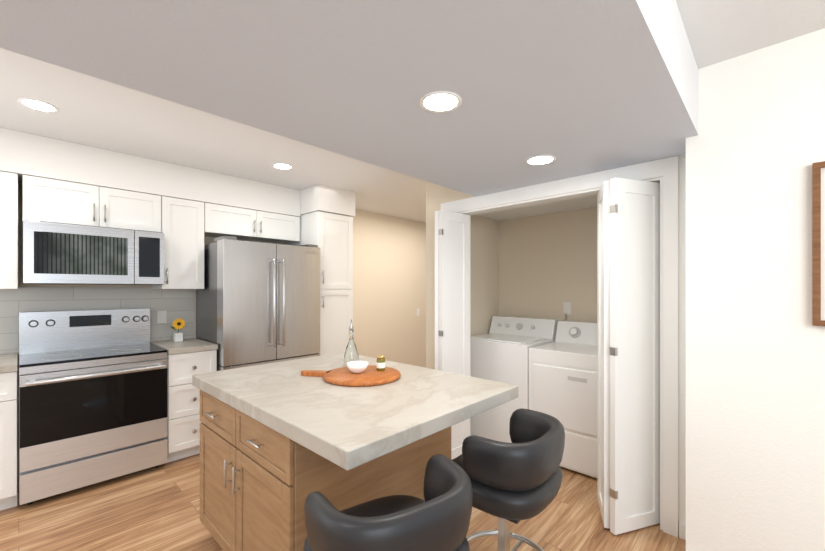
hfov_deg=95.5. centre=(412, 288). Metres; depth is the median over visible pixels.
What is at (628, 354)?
bifold door
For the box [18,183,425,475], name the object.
wall
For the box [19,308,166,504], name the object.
range
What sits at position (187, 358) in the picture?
base cabinet
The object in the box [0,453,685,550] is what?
floor
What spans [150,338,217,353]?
countertop
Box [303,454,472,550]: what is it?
stool
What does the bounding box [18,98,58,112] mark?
recessed light
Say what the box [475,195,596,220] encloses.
ceiling
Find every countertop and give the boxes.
[0,354,17,373]
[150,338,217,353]
[192,352,517,471]
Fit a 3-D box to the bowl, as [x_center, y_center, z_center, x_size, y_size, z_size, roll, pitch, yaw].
[-0.297,0.424,2.026,0.119,0.050,0.120,0,0,44]
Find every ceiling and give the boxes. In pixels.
[0,0,824,222]
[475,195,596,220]
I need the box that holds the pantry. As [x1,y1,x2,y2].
[286,211,352,355]
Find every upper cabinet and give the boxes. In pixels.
[0,171,17,288]
[22,175,163,232]
[152,196,207,288]
[208,203,299,243]
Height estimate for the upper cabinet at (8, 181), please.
0.780 m
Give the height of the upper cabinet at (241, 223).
0.265 m
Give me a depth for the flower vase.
3.37 m
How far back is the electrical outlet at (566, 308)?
3.56 m
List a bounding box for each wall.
[0,128,354,216]
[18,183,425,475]
[426,155,685,535]
[686,28,824,550]
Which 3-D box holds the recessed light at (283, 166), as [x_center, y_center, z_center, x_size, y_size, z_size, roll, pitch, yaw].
[-1.126,-1.062,3.254,0.168,0.005,0.168,0,0,44]
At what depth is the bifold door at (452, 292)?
3.05 m
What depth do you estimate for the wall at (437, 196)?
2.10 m
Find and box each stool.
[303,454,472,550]
[453,408,564,550]
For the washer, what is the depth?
3.31 m
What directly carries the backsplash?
attached to the wall at (389, 275)
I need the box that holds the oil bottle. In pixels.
[344,319,358,366]
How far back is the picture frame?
1.53 m
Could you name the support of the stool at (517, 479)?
on the floor
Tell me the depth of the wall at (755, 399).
1.68 m
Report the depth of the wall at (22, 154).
3.08 m
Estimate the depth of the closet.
3.48 m
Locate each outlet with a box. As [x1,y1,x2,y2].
[157,311,166,323]
[563,302,570,320]
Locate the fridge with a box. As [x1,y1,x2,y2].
[196,236,319,370]
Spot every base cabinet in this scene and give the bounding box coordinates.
[0,370,17,510]
[166,350,216,462]
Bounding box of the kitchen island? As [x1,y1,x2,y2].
[192,384,450,550]
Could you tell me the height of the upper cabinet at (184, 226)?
0.780 m
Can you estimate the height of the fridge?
1.830 m
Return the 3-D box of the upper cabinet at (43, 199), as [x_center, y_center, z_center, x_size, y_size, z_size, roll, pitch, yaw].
[-2.494,-0.623,2.955,0.328,0.315,0.804,0,0,44]
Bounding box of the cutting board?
[301,365,400,386]
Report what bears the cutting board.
on the island countertop at (349, 428)
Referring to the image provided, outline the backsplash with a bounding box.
[0,287,193,354]
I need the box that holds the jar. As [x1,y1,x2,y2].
[376,355,384,370]
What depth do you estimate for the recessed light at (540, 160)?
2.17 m
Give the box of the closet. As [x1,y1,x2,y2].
[441,156,677,536]
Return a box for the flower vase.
[170,318,185,341]
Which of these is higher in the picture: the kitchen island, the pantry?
the pantry
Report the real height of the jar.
0.080 m
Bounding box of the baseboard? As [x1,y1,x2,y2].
[679,521,685,539]
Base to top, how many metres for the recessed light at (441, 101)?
0.005 m
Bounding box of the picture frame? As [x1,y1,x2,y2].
[812,161,824,325]
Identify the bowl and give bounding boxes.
[346,361,368,372]
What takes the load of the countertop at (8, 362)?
on the base cabinet at (8, 382)
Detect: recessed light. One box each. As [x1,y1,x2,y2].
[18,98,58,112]
[272,163,292,169]
[420,91,461,112]
[525,155,555,165]
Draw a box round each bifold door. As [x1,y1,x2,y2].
[435,210,469,459]
[597,178,659,534]
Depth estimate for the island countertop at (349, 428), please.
1.58 m
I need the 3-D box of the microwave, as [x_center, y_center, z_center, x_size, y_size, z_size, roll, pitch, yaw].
[-2.456,-0.248,2.917,0.435,0.426,0.798,0,0,44]
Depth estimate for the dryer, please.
2.84 m
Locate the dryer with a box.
[529,320,596,477]
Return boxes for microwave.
[23,220,163,284]
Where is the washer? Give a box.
[470,316,558,442]
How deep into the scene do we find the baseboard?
2.08 m
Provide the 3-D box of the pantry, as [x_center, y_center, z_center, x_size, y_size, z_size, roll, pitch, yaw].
[-1.037,0.292,4.210,0.708,2.185,0.437,0,0,44]
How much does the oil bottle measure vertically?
0.286 m
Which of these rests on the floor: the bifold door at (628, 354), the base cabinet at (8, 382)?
the base cabinet at (8, 382)
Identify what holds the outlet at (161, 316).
attached to the backsplash

